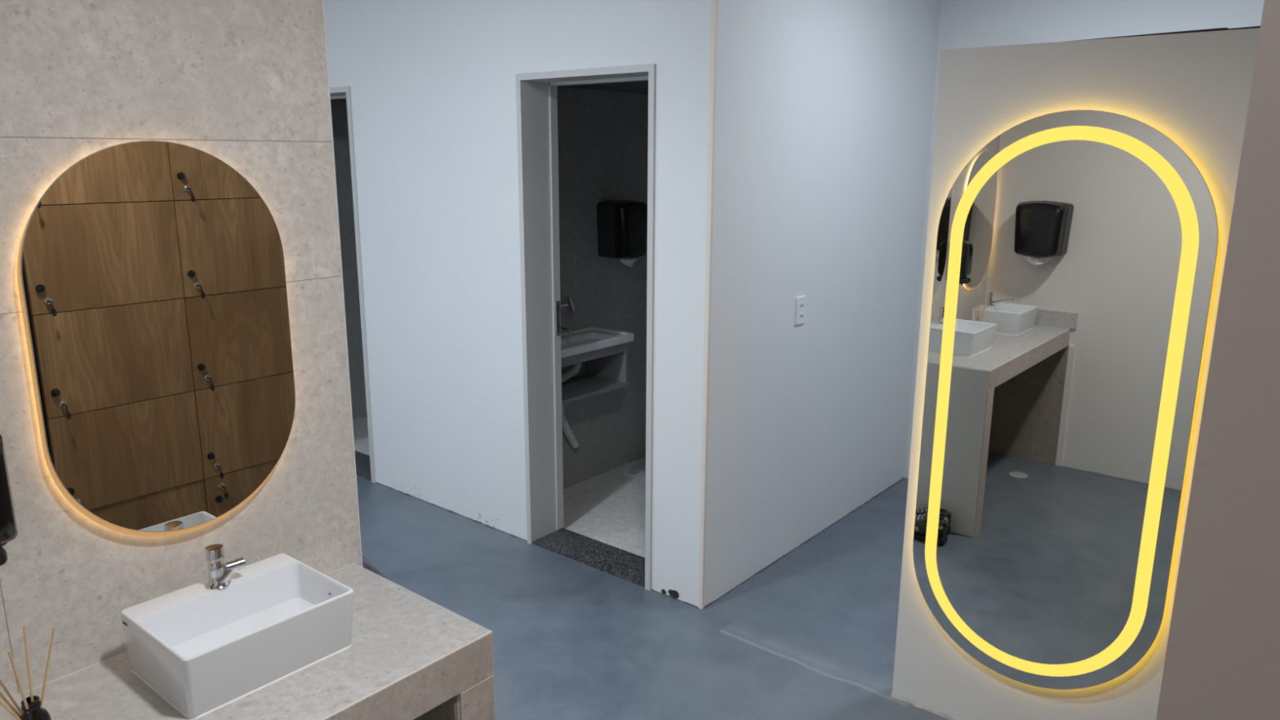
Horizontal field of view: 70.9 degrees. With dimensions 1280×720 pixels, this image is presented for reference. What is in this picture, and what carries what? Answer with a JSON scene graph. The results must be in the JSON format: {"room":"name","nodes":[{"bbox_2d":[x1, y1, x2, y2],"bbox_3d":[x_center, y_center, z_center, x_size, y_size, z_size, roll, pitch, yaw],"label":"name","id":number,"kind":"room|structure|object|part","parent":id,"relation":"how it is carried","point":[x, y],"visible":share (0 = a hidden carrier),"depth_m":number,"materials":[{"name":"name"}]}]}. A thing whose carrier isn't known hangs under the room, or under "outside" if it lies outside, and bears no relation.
{"room":"changing room","nodes":[
{"label":"changing room","id":0,"kind":"room"},
{"bbox_2d":[19,695,51,719],"bbox_3d":[-1.019,0.604,1.509,0.049,0.076,0.049,11,17,38],"label":"bottle","id":1,"kind":"object","parent":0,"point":[32,708],"depth_m":1.50,"materials":[{"name":"black glass"}]},
{"bbox_2d":[0,0,362,700],"bbox_3d":[-1.172,0.069,1.597,0.150,2.740,1.385,11,17,38],"label":"wall","id":2,"kind":"structure","parent":0,"point":[244,84],"depth_m":1.74,"materials":[{"name":"grey stone"}]},
{"bbox_2d":[0,434,17,565],"bbox_3d":[-1.117,0.237,1.497,0.109,0.242,0.110,11,17,38],"label":"soap dispenser","id":3,"kind":"object","parent":2,"relation":"attached to","point":[8,527],"visible":1,"depth_m":1.50,"materials":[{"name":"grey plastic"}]},
{"bbox_2d":[17,140,295,537],"bbox_3d":[-0.914,-0.030,1.756,0.023,0.776,0.484,11,17,38],"label":"wall mirror","id":4,"kind":"object","parent":2,"relation":"attached to","point":[151,274],"visible":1,"depth_m":1.72,"materials":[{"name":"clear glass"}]},
{"bbox_2d":[330,99,367,419],"bbox_3d":[-1.785,-0.695,6.277,0.120,2.121,1.570,11,17,38],"label":"wall","id":5,"kind":"structure","parent":0,"point":[339,108],"depth_m":5.99,"materials":[{"name":"grey stone"}]},
{"bbox_2d":[332,80,648,100],"bbox_3d":[-0.496,-1.525,5.071,3.360,0.050,1.670,11,17,38],"label":"ceiling","id":6,"kind":"structure","parent":0,"point":[641,86],"depth_m":4.49,"materials":[{"name":"white paint"}]},
{"bbox_2d":[323,0,746,609],"bbox_3d":[-1.339,-0.652,4.734,4.288,2.740,0.205,11,17,38],"label":"wall","id":7,"kind":"structure","parent":0,"point":[432,83],"depth_m":4.05,"materials":[{"name":"white paint"}]},
{"bbox_2d":[329,86,375,483],"bbox_3d":[-1.702,-0.421,5.095,0.750,2.126,0.212,11,17,38],"label":"door frame","id":8,"kind":"structure","parent":7,"relation":"in","point":[341,92],"depth_m":4.76,"materials":[{"name":"grey metal"}]},
{"bbox_2d":[515,63,656,590],"bbox_3d":[-0.174,-0.133,3.872,0.746,2.126,0.212,11,17,38],"label":"door frame","id":9,"kind":"structure","parent":7,"relation":"in","point":[536,93],"depth_m":3.99,"materials":[{"name":"wood"}]},
{"bbox_3d":[-0.378,-0.193,4.143,0.004,0.160,0.022,11,17,38],"label":"strike plate","id":10,"kind":"part","parent":9,"relation":"part of","materials":[{"name":"metal"}]},
{"bbox_2d":[557,86,648,488],"bbox_3d":[-0.219,-0.399,5.024,0.120,2.121,1.570,11,17,38],"label":"wall","id":11,"kind":"structure","parent":0,"point":[602,135],"depth_m":4.92,"materials":[{"name":"grey stone"}]},
{"bbox_2d":[560,326,634,448],"bbox_3d":[-0.341,0.202,4.672,0.301,0.642,0.610,11,17,38],"label":"sink","id":12,"kind":"object","parent":11,"relation":"attached to","point":[604,352],"visible":0.57,"depth_m":4.72,"materials":[{"name":"white ceramic"}]},
{"bbox_2d":[560,295,576,333],"bbox_3d":[-0.372,-0.212,4.578,0.148,0.219,0.138,11,17,38],"label":"tap","id":13,"kind":"object","parent":12,"relation":"on","point":[571,303],"visible":0.4,"depth_m":4.59,"materials":[{"name":"silver metal"}]},
{"bbox_3d":[-0.409,-0.255,4.587,0.093,0.068,0.027,-7,15,-30],"label":"arm","id":14,"kind":"part","parent":13,"relation":"part of","materials":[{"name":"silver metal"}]},
{"bbox_3d":[-0.389,-0.151,4.546,0.116,0.034,0.020,11,17,38],"label":"spout","id":15,"kind":"part","parent":13,"relation":"part of","materials":[{"name":"silver metal"}]},
{"bbox_3d":[-0.351,-0.288,4.602,0.053,0.081,0.033,-4,13,-17],"label":"handle","id":16,"kind":"part","parent":13,"relation":"part of","materials":[{"name":"silver metal"}]},
{"bbox_2d":[561,373,625,404],"bbox_3d":[-0.354,0.152,4.653,0.288,0.020,0.522,11,17,38],"label":"shelf","id":17,"kind":"object","parent":12,"relation":"attached to","point":[583,386],"depth_m":4.69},
{"bbox_3d":[-0.339,-0.071,4.609,0.301,0.083,0.610,11,17,38],"label":"bowl","id":18,"kind":"part","parent":12,"relation":"part of","materials":[{"name":"white ceramic"}]},
{"bbox_2d":[596,200,647,266],"bbox_3d":[-0.087,-0.687,4.875,0.186,0.361,0.239,11,17,38],"label":"dispenser","id":19,"kind":"object","parent":11,"relation":"attached to","point":[622,224],"visible":1,"depth_m":4.79,"materials":[{"name":"grey plastic"}]},
{"bbox_2d":[352,416,951,719],"bbox_3d":[-0.356,1.092,3.452,7.900,0.084,5.070,11,17,38],"label":"floor","id":20,"kind":"structure","parent":0,"point":[811,635],"depth_m":3.59,"materials":[{"name":"paint"}]},
{"bbox_2d":[0,563,495,719],"bbox_3d":[-0.920,1.050,1.593,0.530,0.831,1.366,11,17,38],"label":"countertop","id":21,"kind":"structure","parent":20,"relation":"on","point":[410,656],"depth_m":1.74,"materials":[{"name":"stone"}]},
{"bbox_2d":[0,625,55,719],"bbox_3d":[-1.025,0.546,1.485,0.053,0.199,0.127,11,17,38],"label":"reed diffuser","id":22,"kind":"object","parent":21,"relation":"on","point":[32,708],"visible":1,"depth_m":1.50,"materials":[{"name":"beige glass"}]},
{"bbox_2d":[120,553,353,719],"bbox_3d":[-0.773,0.524,1.750,0.270,0.125,0.334,11,17,38],"label":"basin","id":23,"kind":"object","parent":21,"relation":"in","point":[202,651],"visible":0.99,"depth_m":1.71,"materials":[{"name":"white ceramic"}]},
{"bbox_2d":[204,543,245,590],"bbox_3d":[-0.832,0.409,1.797,0.076,0.087,0.047,-11,17,-39],"label":"tap","id":24,"kind":"object","parent":23,"relation":"on","point":[220,572],"visible":1,"depth_m":1.78,"materials":[{"name":"silver metal"}]},
{"bbox_3d":[-0.835,0.431,1.799,0.045,0.044,0.037,-11,17,-39],"label":"spout","id":25,"kind":"part","parent":24,"relation":"part of","materials":[{"name":"silver metal"}]},
{"bbox_2d":[355,450,371,480],"bbox_3d":[-1.697,0.616,5.345,0.696,0.032,0.229,11,17,38],"label":"threshold","id":26,"kind":"object","parent":20,"relation":"on","point":[362,460],"visible":0.07,"depth_m":5.26,"materials":[{"name":"stone"}]},
{"bbox_2d":[532,528,644,587],"bbox_3d":[-0.176,0.906,4.114,0.692,0.032,0.207,11,17,38],"label":"threshold","id":27,"kind":"object","parent":20,"relation":"on","point":[620,563],"visible":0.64,"depth_m":4.11,"materials":[{"name":"stone"}]},
{"bbox_2d":[624,469,641,475],"bbox_3d":[-0.040,0.651,5.183,0.100,0.004,0.100,11,17,38],"label":"floor drain","id":28,"kind":"object","parent":20,"relation":"on","point":[628,473],"visible":1,"depth_m":5.17,"materials":[{"name":"white plastic"}]},
{"bbox_2d":[1155,0,1279,719],"bbox_3d":[1.260,0.278,1.385,0.524,2.452,1.705,11,17,38],"label":"wall","id":29,"kind":"structure","parent":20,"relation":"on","point":[1222,659],"depth_m":0.82,"materials":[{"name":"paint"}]},
{"bbox_2d":[698,0,940,609],"bbox_3d":[0.836,-0.502,4.131,0.158,2.740,1.992,11,17,38],"label":"wall","id":30,"kind":"structure","parent":0,"point":[838,94],"depth_m":4.02,"materials":[{"name":"white paint"}]},
{"bbox_2d":[794,295,806,324],"bbox_3d":[0.699,-0.216,3.907,0.011,0.122,0.078,11,17,38],"label":"power socket","id":31,"kind":"object","parent":30,"relation":"attached to","point":[800,305],"visible":1,"depth_m":3.90,"materials":[{"name":"white plastic"}]},
{"bbox_2d":[890,26,1260,719],"bbox_3d":[1.478,0.218,2.422,1.487,2.106,0.144,11,17,38],"label":"wall partition","id":32,"kind":"structure","parent":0,"point":[1193,87],"depth_m":2.50,"materials":[{"name":"grey paint"}]},
{"bbox_2d":[912,110,1217,689],"bbox_3d":[1.165,0.158,2.572,0.711,1.684,0.036,11,17,38],"label":"mirror","id":33,"kind":"object","parent":32,"relation":"attached to","point":[1076,253],"visible":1,"depth_m":2.52,"materials":[{"name":"clear glass"}]},
{"bbox_2d":[904,0,1264,478],"bbox_3d":[2.891,-0.417,3.806,3.760,2.740,0.100,11,17,38],"label":"wall","id":34,"kind":"structure","parent":0,"point":[962,24],"depth_m":4.26,"materials":[{"name":"white paint"}]}
]}

